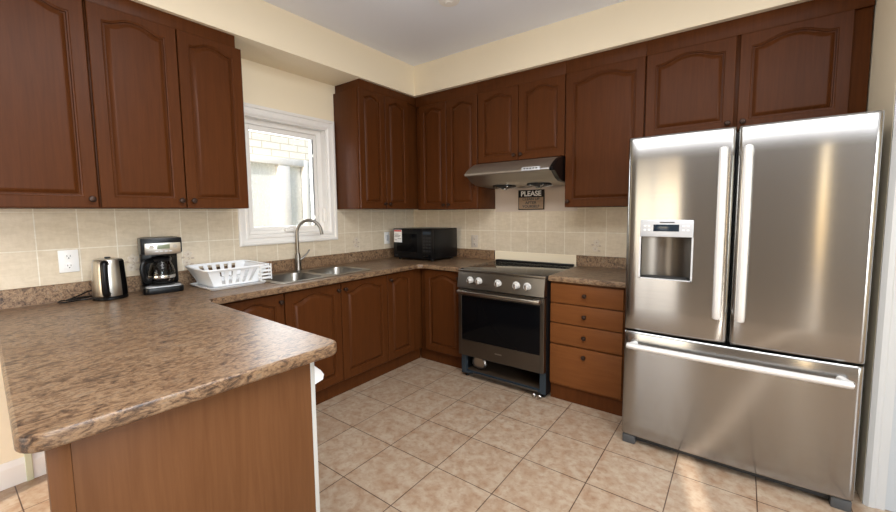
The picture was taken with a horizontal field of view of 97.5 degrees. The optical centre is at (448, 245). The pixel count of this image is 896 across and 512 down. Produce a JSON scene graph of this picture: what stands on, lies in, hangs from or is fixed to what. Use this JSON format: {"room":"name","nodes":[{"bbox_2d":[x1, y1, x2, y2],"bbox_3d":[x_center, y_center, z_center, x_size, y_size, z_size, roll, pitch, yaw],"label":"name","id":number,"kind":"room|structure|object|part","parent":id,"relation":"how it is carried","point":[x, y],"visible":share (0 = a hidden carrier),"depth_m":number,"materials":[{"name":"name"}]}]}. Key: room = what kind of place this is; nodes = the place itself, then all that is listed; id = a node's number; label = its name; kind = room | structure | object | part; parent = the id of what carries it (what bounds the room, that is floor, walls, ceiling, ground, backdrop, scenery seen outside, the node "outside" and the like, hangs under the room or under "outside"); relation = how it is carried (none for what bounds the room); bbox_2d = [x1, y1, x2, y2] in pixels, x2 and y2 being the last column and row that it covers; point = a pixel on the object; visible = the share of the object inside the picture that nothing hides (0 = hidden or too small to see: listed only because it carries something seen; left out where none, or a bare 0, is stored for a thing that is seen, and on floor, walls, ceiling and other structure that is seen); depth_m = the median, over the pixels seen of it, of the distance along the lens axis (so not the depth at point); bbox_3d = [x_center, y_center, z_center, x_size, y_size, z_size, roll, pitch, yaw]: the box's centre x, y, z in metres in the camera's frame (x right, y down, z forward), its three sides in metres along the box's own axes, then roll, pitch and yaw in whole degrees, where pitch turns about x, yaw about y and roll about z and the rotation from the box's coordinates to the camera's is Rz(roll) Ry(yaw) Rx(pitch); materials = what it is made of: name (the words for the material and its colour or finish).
{"room":"kitchen","nodes":[
{"label":"kitchen","id":0,"kind":"room"},
{"bbox_2d":[0,58,334,463],"bbox_3d":[-2.080,-0.186,2.244,0.150,2.772,5.750,3,6,37],"label":"wall","id":1,"kind":"structure","parent":0,"point":[263,85],"depth_m":3.03,"materials":[{"name":"beige paint"}]},
{"bbox_2d":[0,451,46,490],"bbox_3d":[-2.930,1.248,1.063,0.014,0.130,2.640,3,6,37],"label":"baseboard","id":2,"kind":"structure","parent":1,"relation":"attached to","point":[12,473],"depth_m":2.02,"materials":[{"name":"white paint"}]},
{"bbox_2d":[24,453,33,480],"bbox_3d":[-2.191,0.798,2.018,0.022,0.850,0.026,3,6,37],"label":"trim","id":3,"kind":"structure","parent":1,"relation":"attached to","point":[28,457],"depth_m":2.04,"materials":[{"name":"beige wood"}]},
{"bbox_2d":[0,0,99,208],"bbox_3d":[-2.020,-0.722,1.853,0.356,1.083,0.451,3,6,37],"label":"upper cabinet","id":4,"kind":"object","parent":1,"relation":"attached to","point":[48,161],"visible":1,"depth_m":1.82,"materials":[{"name":"brown wood"}]},
{"bbox_3d":[-1.770,-0.233,1.951,0.032,0.030,0.031,3,6,37],"label":"knob","id":5,"kind":"part","parent":4,"relation":"part of","materials":[{"name":"brown metal"}]},
{"bbox_2d":[57,249,79,272],"bbox_3d":[-2.066,0.083,2.136,0.010,0.122,0.082,3,6,37],"label":"wall outlet","id":6,"kind":"object","parent":1,"relation":"attached to","point":[68,260],"visible":1,"depth_m":2.13,"materials":[{"name":"white plastic"}]},
{"bbox_2d":[64,253,72,259],"bbox_3d":[-2.064,0.057,2.132,0.003,0.034,0.034,3,6,37],"label":"socket","id":7,"kind":"object","parent":6,"relation":"attached to","point":[67,256],"depth_m":2.13,"materials":[{"name":"white plastic"}]},
{"bbox_2d":[65,263,73,268],"bbox_3d":[-2.064,0.109,2.137,0.003,0.034,0.034,3,6,37],"label":"socket","id":8,"kind":"object","parent":6,"relation":"attached to","point":[67,265],"depth_m":2.14,"materials":[{"name":"white plastic"}]},
{"bbox_2d":[124,254,139,270],"bbox_3d":[-1.902,0.101,2.364,0.006,0.101,0.081,3,6,37],"label":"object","id":9,"kind":"structure","parent":1,"relation":"attached to","point":[131,267],"depth_m":2.36,"materials":[{"name":"beige ceramic"}]},
{"bbox_2d":[82,0,248,208],"bbox_3d":[-1.660,-0.765,2.333,0.356,1.083,0.750,3,6,37],"label":"upper cabinet","id":10,"kind":"object","parent":1,"relation":"attached to","point":[167,106],"visible":0.98,"depth_m":2.19,"materials":[{"name":"brown wood"}]},
{"bbox_3d":[-1.659,-0.711,2.111,0.020,1.008,0.381,3,6,37],"label":"door","id":11,"kind":"part","parent":10,"relation":"part of","materials":[{"name":"brown wood"}]},
{"bbox_3d":[-1.435,-0.739,2.411,0.020,1.008,0.357,3,6,37],"label":"door","id":12,"kind":"part","parent":10,"relation":"part of","materials":[{"name":"brown wood"}]},
{"bbox_2d":[181,250,193,265],"bbox_3d":[-1.726,0.080,2.599,0.006,0.101,0.081,3,6,37],"label":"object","id":13,"kind":"structure","parent":1,"relation":"attached to","point":[187,253],"depth_m":2.60,"materials":[{"name":"beige ceramic"}]},
{"bbox_2d":[0,209,413,289],"bbox_3d":[-1.343,-0.065,3.112,0.006,0.450,3.200,3,6,37],"label":"backsplash","id":14,"kind":"structure","parent":1,"relation":"attached to","point":[30,239],"depth_m":2.36,"materials":[{"name":"tile"}]},
{"bbox_2d":[237,102,337,246],"bbox_3d":[-1.328,-0.548,3.210,0.174,1.043,0.869,3,6,37],"label":"window","id":15,"kind":"structure","parent":1,"relation":"in","point":[320,133],"depth_m":3.30,"materials":[{"name":"white paint"}]},
{"bbox_3d":[-1.362,-0.538,3.227,0.050,0.809,0.614,3,6,37],"label":"sash","id":16,"kind":"part","parent":15,"relation":"part of","materials":[{"name":"white paint"}]},
{"bbox_3d":[-1.357,-0.546,3.232,0.080,0.874,0.689,3,6,37],"label":"frame","id":17,"kind":"part","parent":15,"relation":"part of","materials":[{"name":"white paint"}]},
{"bbox_2d":[353,237,358,247],"bbox_3d":[-0.878,-0.034,3.731,0.006,0.101,0.081,3,6,37],"label":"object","id":18,"kind":"structure","parent":1,"relation":"attached to","point":[355,238],"depth_m":3.73,"materials":[{"name":"beige tile"}]},
{"bbox_2d":[333,79,417,208],"bbox_3d":[-0.562,-0.900,3.800,0.356,1.083,1.028,3,6,37],"label":"upper cabinet","id":19,"kind":"object","parent":1,"relation":"attached to","point":[375,126],"visible":0.96,"depth_m":3.47,"materials":[{"name":"brown wood"}]},
{"bbox_3d":[-0.667,-0.832,3.437,0.020,1.008,0.297,3,6,37],"label":"door","id":20,"kind":"part","parent":19,"relation":"part of","materials":[{"name":"brown wood"}]},
{"bbox_3d":[-0.485,-0.855,3.679,0.020,1.008,0.299,3,6,37],"label":"door","id":21,"kind":"part","parent":19,"relation":"part of","materials":[{"name":"brown wood"}]},
{"bbox_2d":[384,232,389,243],"bbox_3d":[-0.633,-0.084,4.050,0.011,0.122,0.075,3,6,37],"label":"wall switch","id":22,"kind":"object","parent":1,"relation":"attached to","point":[386,234],"visible":1,"depth_m":4.04,"materials":[{"name":"white plastic"}]},
{"bbox_2d":[131,0,810,97],"bbox_3d":[-0.700,-1.349,1.010,3.440,0.278,5.600,3,6,37],"label":"soffit","id":23,"kind":"structure","parent":1,"relation":"attached to","point":[265,33],"depth_m":2.81,"materials":[{"name":"beige paint"}]},
{"bbox_2d":[263,0,625,65],"bbox_3d":[0.349,-1.491,0.305,6.250,0.100,5.750,3,6,37],"label":"ceiling","id":24,"kind":"structure","parent":0,"point":[412,32],"depth_m":2.86,"materials":[{"name":"white paint"}]},
{"bbox_2d":[438,0,459,6],"bbox_3d":[0.003,-1.605,2.565,0.150,0.041,0.150,3,6,37],"label":"smoke detector","id":25,"kind":"object","parent":24,"relation":"attached to","point":[447,3],"visible":1,"depth_m":2.57,"materials":[{"name":"white paint"}]},
{"bbox_2d":[0,348,891,511],"bbox_3d":[0.380,1.371,0.544,6.250,0.100,5.750,3,6,37],"label":"floor","id":26,"kind":"structure","parent":0,"point":[421,435],"depth_m":2.16,"materials":[{"name":"tile"}]},
{"bbox_2d":[44,362,323,511],"bbox_3d":[-1.345,0.806,1.678,1.745,0.874,0.706,3,6,37],"label":"base cabinet","id":27,"kind":"object","parent":26,"relation":"on","point":[251,447],"visible":0.49,"depth_m":1.11,"materials":[{"name":"brown wood"}]},
{"bbox_3d":[-0.855,0.866,0.898,0.024,0.874,0.038,3,6,37],"label":"corner post","id":28,"kind":"part","parent":27,"relation":"part of","materials":[{"name":"brown wood"}]},
{"bbox_3d":[-0.471,0.453,1.406,0.022,0.073,0.042,3,6,37],"label":"handle","id":29,"kind":"part","parent":27,"relation":"part of","materials":[{"name":"white plastic"}]},
{"bbox_2d":[219,293,284,324],"bbox_3d":[-1.405,0.733,2.552,0.624,0.874,0.434,3,6,37],"label":"base cabinet","id":30,"kind":"object","parent":26,"relation":"on","point":[271,307],"visible":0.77,"depth_m":2.43,"materials":[{"name":"brown wood"}]},
{"bbox_2d":[283,275,388,404],"bbox_3d":[-1.002,0.684,3.091,0.624,0.874,0.914,3,6,37],"label":"base cabinet","id":31,"kind":"object","parent":26,"relation":"on","point":[353,314],"visible":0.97,"depth_m":2.95,"materials":[{"name":"brown wood"}]},
{"bbox_3d":[-0.926,0.656,2.738,0.020,0.737,0.439,3,6,37],"label":"door","id":32,"kind":"part","parent":31,"relation":"part of","materials":[{"name":"brown wood"}]},
{"bbox_3d":[-0.653,0.623,3.103,0.020,0.737,0.463,3,6,37],"label":"door","id":33,"kind":"part","parent":31,"relation":"part of","materials":[{"name":"brown wood"}]},
{"bbox_2d":[384,269,422,373],"bbox_3d":[-0.429,0.614,3.855,0.624,0.874,1.000,3,6,37],"label":"base cabinet","id":34,"kind":"object","parent":26,"relation":"on","point":[404,288],"visible":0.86,"depth_m":3.45,"materials":[{"name":"brown wood"}]},
{"bbox_2d":[0,248,495,453],"bbox_3d":[-0.614,0.215,2.588,1.821,0.133,3.204,3,6,37],"label":"countertop","id":35,"kind":"structure","parent":34,"relation":"on","point":[77,370],"depth_m":1.35,"materials":[{"name":"laminate"}]},
{"bbox_2d":[57,290,92,302],"bbox_3d":[-1.979,0.271,2.150,0.070,0.044,0.243,2,5,26],"label":"power cord","id":36,"kind":"object","parent":35,"relation":"on","point":[75,298],"visible":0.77,"depth_m":2.11,"materials":[{"name":"black plastic"}]},
{"bbox_2d":[92,256,128,300],"bbox_3d":[-1.875,0.175,2.151,0.160,0.231,0.180,0,5,4],"label":"kettle","id":37,"kind":"object","parent":35,"relation":"on","point":[109,281],"visible":1,"depth_m":2.11,"materials":[{"name":"silver metal"}]},
{"bbox_3d":[-1.824,0.178,2.087,0.033,0.204,0.064,-4,6,-31],"label":"handle","id":38,"kind":"part","parent":37,"relation":"part of","materials":[{"name":"black plastic"}]},
{"bbox_3d":[-1.872,0.072,2.155,0.125,0.010,0.125,3,6,37],"label":"lid","id":39,"kind":"part","parent":37,"relation":"part of","materials":[{"name":"silver metal"}]},
{"bbox_2d":[137,236,183,294],"bbox_3d":[-1.724,0.111,2.345,0.206,0.324,0.234,-5,6,-42],"label":"coffee maker","id":40,"kind":"object","parent":35,"relation":"on","point":[158,269],"visible":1,"depth_m":2.31,"materials":[{"name":"black plastic"}]},
{"bbox_3d":[-1.736,0.147,2.260,0.022,0.143,0.076,1,5,17],"label":"carafe handle","id":41,"kind":"part","parent":40,"relation":"part of","materials":[{"name":"black plastic"}]},
{"bbox_3d":[-1.712,0.073,2.336,0.104,0.030,0.104,-5,6,-42],"label":"carafe lid","id":42,"kind":"part","parent":40,"relation":"part of","materials":[{"name":"black plastic"}]},
{"bbox_3d":[-1.710,0.227,2.349,0.124,0.008,0.124,-5,6,-42],"label":"warming plate","id":43,"kind":"part","parent":40,"relation":"part of","materials":[{"name":"black metal"}]},
{"bbox_3d":[-1.645,0.015,2.262,0.170,0.066,0.006,-5,10,-42],"label":"control panel","id":44,"kind":"part","parent":40,"relation":"part of","materials":[{"name":"silver metal"}]},
{"bbox_3d":[-1.683,0.235,2.321,0.170,0.004,0.078,-5,6,-42],"label":"trim","id":45,"kind":"part","parent":40,"relation":"part of","materials":[{"name":"silver metal"}]},
{"bbox_2d":[190,279,265,290],"bbox_3d":[-1.441,0.244,2.575,0.345,0.014,0.350,3,6,37],"label":"drip tray","id":46,"kind":"object","parent":35,"relation":"on","point":[196,284],"visible":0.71,"depth_m":2.48,"materials":[{"name":"white plastic"}]},
{"bbox_2d":[185,260,271,287],"bbox_3d":[-1.454,0.181,2.591,0.347,0.126,0.408,3,6,37],"label":"dish rack","id":47,"kind":"object","parent":46,"relation":"on","point":[244,271],"visible":1,"depth_m":2.56,"materials":[{"name":"white plastic"}]},
{"bbox_2d":[295,219,322,270],"bbox_3d":[-1.137,-0.013,3.200,0.234,0.416,0.056,-2,5,-14],"label":"kitchen faucet","id":48,"kind":"object","parent":35,"relation":"on","point":[298,259],"visible":1,"depth_m":3.17,"materials":[{"name":"silver metal"}]},
{"bbox_3d":[-1.131,-0.072,3.189,0.215,0.297,0.025,-1,5,-10],"label":"spout","id":49,"kind":"part","parent":48,"relation":"part of","materials":[{"name":"silver metal"}]},
{"bbox_2d":[262,266,370,283],"bbox_3d":[-1.031,0.298,2.999,0.473,0.180,0.803,3,6,37],"label":"sink","id":50,"kind":"object","parent":35,"relation":"in","point":[329,271],"visible":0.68,"depth_m":3.03,"materials":[{"name":"metal"}]},
{"bbox_2d":[266,273,320,281],"bbox_3d":[-1.131,0.313,2.837,0.358,0.179,0.333,3,6,37],"label":"basin","id":51,"kind":"object","parent":50,"relation":"in","point":[285,277],"depth_m":2.98,"materials":[{"name":"silver metal"}]},
{"bbox_2d":[308,267,360,273],"bbox_3d":[-0.904,0.285,3.141,0.358,0.179,0.333,3,6,37],"label":"basin","id":52,"kind":"object","parent":50,"relation":"in","point":[329,270],"depth_m":3.28,"materials":[{"name":"silver metal"}]},
{"bbox_2d":[393,227,456,260],"bbox_3d":[-0.231,-0.027,3.922,0.495,0.304,0.403,3,6,37],"label":"microwave","id":53,"kind":"object","parent":35,"relation":"on","point":[429,243],"visible":1,"depth_m":3.76,"materials":[{"name":"black plastic"}]},
{"bbox_3d":[-0.391,-0.025,3.812,0.370,0.285,0.030,3,6,37],"label":"door","id":54,"kind":"part","parent":53,"relation":"part of","materials":[{"name":"black glass"}]},
{"bbox_3d":[-0.193,-0.015,3.664,0.124,0.285,0.030,3,6,37],"label":"control panel","id":55,"kind":"part","parent":53,"relation":"part of","materials":[{"name":"black plastic"}]},
{"bbox_3d":[-0.416,0.594,3.419,0.020,0.737,0.317,3,6,37],"label":"door","id":56,"kind":"part","parent":34,"relation":"part of","materials":[{"name":"brown wood"}]},
{"bbox_2d":[421,269,461,368],"bbox_3d":[0.083,0.621,3.710,0.534,0.874,0.624,3,6,37],"label":"base cabinet","id":57,"kind":"object","parent":26,"relation":"on","point":[440,308],"visible":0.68,"depth_m":3.48,"materials":[{"name":"brown wood"}]},
{"bbox_2d":[457,259,573,398],"bbox_3d":[0.556,0.626,3.249,0.752,0.930,0.692,3,6,37],"label":"stove","id":58,"kind":"object","parent":26,"relation":"on","point":[504,305],"visible":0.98,"depth_m":3.01,"materials":[{"name":"silver metal"}]},
{"bbox_3d":[0.231,0.278,3.071,0.060,0.059,0.030,3,15,37],"label":"knob","id":59,"kind":"part","parent":58,"relation":"part of","materials":[{"name":"white metal"}]},
{"bbox_2d":[472,357,487,368],"bbox_3d":[0.260,0.972,3.284,0.143,0.110,0.040,3,6,37],"label":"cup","id":60,"kind":"object","parent":58,"relation":"on","point":[478,363],"depth_m":3.27,"materials":[{"name":"metal"}]},
{"bbox_3d":[0.368,0.287,2.969,0.060,0.059,0.030,3,15,37],"label":"knob","id":61,"kind":"part","parent":58,"relation":"part of","materials":[{"name":"white metal"}]},
{"bbox_3d":[0.362,0.382,2.972,0.708,0.034,0.053,3,6,37],"label":"handle","id":62,"kind":"part","parent":58,"relation":"part of","materials":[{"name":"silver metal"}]},
{"bbox_3d":[0.391,0.594,3.025,0.679,0.364,0.032,3,6,37],"label":"oven glass","id":63,"kind":"part","parent":58,"relation":"part of","materials":[{"name":"black glass"}]},
{"bbox_3d":[0.392,0.631,3.029,0.744,0.550,0.040,3,6,37],"label":"oven door","id":64,"kind":"part","parent":58,"relation":"part of","materials":[{"name":"metal"}]},
{"bbox_3d":[0.386,0.284,2.997,0.748,0.127,0.057,3,6,37],"label":"control panel","id":65,"kind":"part","parent":58,"relation":"part of","materials":[{"name":"metal"}]},
{"bbox_3d":[0.415,0.990,3.085,0.742,0.165,0.025,3,6,37],"label":"frame","id":66,"kind":"part","parent":58,"relation":"part of","materials":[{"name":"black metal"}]},
{"bbox_3d":[0.428,1.058,3.057,0.568,0.012,0.012,3,6,37],"label":"bay rail","id":67,"kind":"part","parent":58,"relation":"part of","materials":[{"name":"black metal"}]},
{"bbox_3d":[0.491,0.294,2.877,0.060,0.059,0.030,3,15,37],"label":"knob","id":68,"kind":"part","parent":58,"relation":"part of","materials":[{"name":"white metal"}]},
{"bbox_2d":[460,261,572,279],"bbox_3d":[0.570,0.191,3.238,0.752,0.026,0.600,3,6,37],"label":"cooktop","id":69,"kind":"object","parent":58,"relation":"in","point":[505,270],"depth_m":3.13,"materials":[{"name":"black glass"}]},
{"bbox_3d":[0.562,0.297,2.825,0.060,0.059,0.030,3,15,37],"label":"knob","id":70,"kind":"part","parent":58,"relation":"part of","materials":[{"name":"white metal"}]},
{"bbox_2d":[550,281,624,416],"bbox_3d":[1.108,0.674,2.936,0.500,0.874,0.644,3,6,37],"label":"base cabinet","id":71,"kind":"object","parent":26,"relation":"on","point":[587,328],"visible":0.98,"depth_m":2.69,"materials":[{"name":"brown wood"}]},
{"bbox_3d":[0.942,0.860,2.726,0.494,0.287,0.020,3,6,37],"label":"drawer","id":72,"kind":"part","parent":71,"relation":"part of","materials":[{"name":"brown wood"}]},
{"bbox_3d":[0.940,0.633,2.707,0.494,0.144,0.020,3,6,37],"label":"drawer","id":73,"kind":"part","parent":71,"relation":"part of","materials":[{"name":"brown wood"}]},
{"bbox_2d":[548,255,625,287],"bbox_3d":[1.123,0.175,2.887,0.573,0.127,0.643,3,6,37],"label":"countertop","id":74,"kind":"structure","parent":71,"relation":"on","point":[589,270],"depth_m":2.90,"materials":[{"name":"stone"}]},
{"bbox_3d":[0.938,0.486,2.695,0.494,0.137,0.020,3,6,37],"label":"drawer","id":75,"kind":"part","parent":71,"relation":"part of","materials":[{"name":"brown wood"}]},
{"bbox_3d":[0.936,0.341,2.683,0.494,0.140,0.020,3,6,37],"label":"drawer","id":76,"kind":"part","parent":71,"relation":"part of","materials":[{"name":"brown wood"}]},
{"bbox_2d":[622,110,884,511],"bbox_3d":[1.640,0.269,2.282,0.978,1.778,0.948,3,6,37],"label":"refrigerator","id":77,"kind":"object","parent":26,"relation":"on","point":[750,251],"visible":1,"depth_m":1.89,"materials":[{"name":"grey metal"}]},
{"bbox_3d":[1.172,-0.094,2.113,0.252,0.091,0.034,3,6,37],"label":"dispenser panel","id":78,"kind":"part","parent":77,"relation":"part of","materials":[{"name":"silver metal"}]},
{"bbox_3d":[1.234,-0.055,2.126,0.487,1.076,0.115,3,6,37],"label":"door","id":79,"kind":"part","parent":77,"relation":"part of","materials":[{"name":"metal"}]},
{"bbox_3d":[1.342,-0.056,1.940,0.036,0.852,0.085,3,6,37],"label":"handle","id":80,"kind":"part","parent":77,"relation":"part of","materials":[{"name":"white metal"}]},
{"bbox_3d":[1.384,0.579,1.966,0.921,0.032,0.091,3,6,37],"label":"handle","id":81,"kind":"part","parent":77,"relation":"part of","materials":[{"name":"white metal"}]},
{"bbox_3d":[1.440,0.814,2.051,0.978,0.620,0.115,3,6,37],"label":"freezer drawer","id":82,"kind":"part","parent":77,"relation":"part of","materials":[{"name":"metal"}]},
{"bbox_3d":[1.418,-0.052,1.883,0.036,0.852,0.085,3,6,37],"label":"handle","id":83,"kind":"part","parent":77,"relation":"part of","materials":[{"name":"white metal"}]},
{"bbox_3d":[1.629,-0.035,1.832,0.483,1.076,0.115,3,6,37],"label":"door","id":84,"kind":"part","parent":77,"relation":"part of","materials":[{"name":"metal"}]},
{"bbox_2d":[855,0,895,501],"bbox_3d":[3.210,-0.166,1.316,2.560,2.772,0.910,3,6,37],"label":"wall","id":85,"kind":"structure","parent":0,"point":[882,68],"depth_m":1.82,"materials":[{"name":"beige paint"}]},
{"bbox_2d":[645,0,874,136],"bbox_3d":[1.825,-1.027,2.432,1.050,0.653,0.346,3,6,37],"label":"upper cabinet","id":86,"kind":"object","parent":85,"relation":"attached to","point":[809,59],"visible":0.97,"depth_m":2.26,"materials":[{"name":"brown wood"}]},
{"bbox_3d":[1.524,-0.982,2.497,0.484,0.550,0.020,3,6,37],"label":"door","id":87,"kind":"part","parent":86,"relation":"part of","materials":[{"name":"brown wood"}]},
{"bbox_3d":[1.922,-0.962,2.201,0.474,0.550,0.020,3,6,37],"label":"door","id":88,"kind":"part","parent":86,"relation":"part of","materials":[{"name":"brown wood"}]},
{"bbox_2d":[862,91,895,510],"bbox_3d":[2.306,0.121,1.435,0.990,2.200,0.022,3,6,37],"label":"trim","id":89,"kind":"structure","parent":85,"relation":"attached to","point":[883,385],"depth_m":1.75,"materials":[{"name":"grey"}]},
{"bbox_2d":[885,386,895,511],"bbox_3d":[2.293,0.157,1.420,0.848,2.124,0.068,3,6,37],"label":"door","id":90,"kind":"structure","parent":85,"relation":"in","point":[890,503],"depth_m":1.76,"materials":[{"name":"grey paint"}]},
{"bbox_3d":[1.032,-0.317,3.409,3.440,2.772,0.150,3,6,37],"label":"wall","id":91,"kind":"structure","parent":0,"visible":0},
{"bbox_2d":[415,82,494,209],"bbox_3d":[0.050,-0.899,3.773,0.718,1.093,0.346,3,6,37],"label":"upper cabinet","id":92,"kind":"object","parent":91,"relation":"attached to","point":[447,120],"visible":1,"depth_m":3.64,"materials":[{"name":"brown wood"}]},
{"bbox_3d":[-0.147,-0.848,3.760,0.322,0.992,0.020,3,6,37],"label":"door","id":93,"kind":"part","parent":92,"relation":"part of","materials":[{"name":"brown wood"}]},
{"bbox_3d":[0.122,-0.834,3.561,0.336,0.992,0.020,3,6,37],"label":"door","id":94,"kind":"part","parent":92,"relation":"part of","materials":[{"name":"brown wood"}]},
{"bbox_2d":[471,235,477,246],"bbox_3d":[0.259,-0.048,3.904,0.078,0.122,0.010,3,6,37],"label":"wall outlet","id":95,"kind":"object","parent":91,"relation":"attached to","point":[474,238],"visible":1,"depth_m":3.90,"materials":[{"name":"beige plastic"}]},
{"bbox_2d":[413,207,627,257],"bbox_3d":[0.582,-0.127,3.666,2.414,0.440,0.006,3,6,37],"label":"backsplash","id":96,"kind":"structure","parent":91,"relation":"attached to","point":[548,232],"depth_m":3.48,"materials":[{"name":"tile"}]},
{"bbox_2d":[478,61,565,163],"bbox_3d":[0.650,-1.062,3.308,0.784,0.703,0.346,3,6,37],"label":"upper cabinet","id":97,"kind":"object","parent":91,"relation":"attached to","point":[522,115],"visible":0.94,"depth_m":3.17,"materials":[{"name":"brown wood"}]},
{"bbox_3d":[0.416,-1.014,3.324,0.384,0.600,0.020,3,6,37],"label":"door","id":98,"kind":"part","parent":97,"relation":"part of","materials":[{"name":"brown wood"}]},
{"bbox_2d":[464,156,564,189],"bbox_3d":[0.599,-0.588,3.271,0.777,0.232,0.537,3,6,37],"label":"range hood","id":99,"kind":"object","parent":97,"relation":"attached to","point":[538,173],"visible":0.99,"depth_m":3.11,"materials":[{"name":"metal"}]},
{"bbox_2d":[493,185,515,189],"bbox_3d":[0.483,-0.501,3.396,0.208,0.042,0.202,3,6,37],"label":"fan grille","id":100,"kind":"object","parent":99,"relation":"attached to","point":[504,187],"depth_m":3.34,"materials":[{"name":"silver metal"}]},
{"bbox_3d":[0.614,-0.578,2.937,0.150,0.032,0.011,3,-19,37],"label":"control panel","id":101,"kind":"part","parent":99,"relation":"part of","materials":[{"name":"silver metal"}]},
{"bbox_2d":[527,183,551,188],"bbox_3d":[0.740,-0.488,3.205,0.208,0.042,0.202,3,6,37],"label":"fan grille","id":102,"kind":"object","parent":99,"relation":"attached to","point":[537,185],"depth_m":3.15,"materials":[{"name":"silver metal"}]},
{"bbox_3d":[0.729,-0.998,3.091,0.385,0.600,0.020,3,6,37],"label":"door","id":103,"kind":"part","parent":97,"relation":"part of","materials":[{"name":"brown wood"}]},
{"bbox_2d":[518,189,544,209],"bbox_3d":[0.738,-0.412,3.510,0.248,0.176,0.015,3,6,37],"label":"wall sign","id":104,"kind":"object","parent":91,"relation":"attached to","point":[527,199],"visible":1,"depth_m":3.50,"materials":[{"name":"black ceramic"}]},
{"bbox_3d":[0.736,-0.383,3.508,0.234,0.103,0.002,3,6,37],"label":"tan panel","id":105,"kind":"part","parent":104,"relation":"part of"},
{"bbox_2d":[495,251,575,266],"bbox_3d":[0.766,0.112,3.546,0.785,0.100,0.012,3,6,37],"label":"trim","id":106,"kind":"structure","parent":91,"relation":"attached to","point":[523,256],"depth_m":3.52,"materials":[{"name":"beige paint"}]},
{"bbox_2d":[495,186,577,211],"bbox_3d":[0.761,-0.517,3.496,0.785,0.418,0.005,3,6,37],"label":"backsplash","id":107,"kind":"structure","parent":91,"relation":"attached to","point":[505,200],"depth_m":3.51,"materials":[{"name":"beige tile"}]},
{"bbox_2d":[591,239,600,251],"bbox_3d":[1.205,-0.003,3.204,0.081,0.101,0.006,3,6,37],"label":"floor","id":108,"kind":"structure","parent":91,"relation":"attached to","point":[596,242],"depth_m":3.20,"materials":[{"name":"beige tile"}]},
{"bbox_2d":[565,41,646,207],"bbox_3d":[1.187,-0.841,2.927,0.547,1.093,0.346,3,6,37],"label":"upper cabinet","id":109,"kind":"object","parent":91,"relation":"attached to","point":[606,90],"visible":0.91,"depth_m":2.81,"materials":[{"name":"brown wood"}]},
{"label":"outside","id":110,"kind":"structure","parent":0,"visible":0},
{"bbox_3d":[-7.036,1.317,5.747,11.850,0.100,22.000,3,6,37],"label":"ground","id":111,"kind":"structure","parent":110,"visible":0},
{"bbox_2d":[249,131,311,226],"bbox_3d":[-2.381,-2.239,5.068,0.230,7.000,14.000,3,6,37],"label":"neighbouring house","id":112,"kind":"structure","parent":111,"relation":"on","point":[280,165],"depth_m":5.22,"materials":[{"name":"brick"}]}
]}

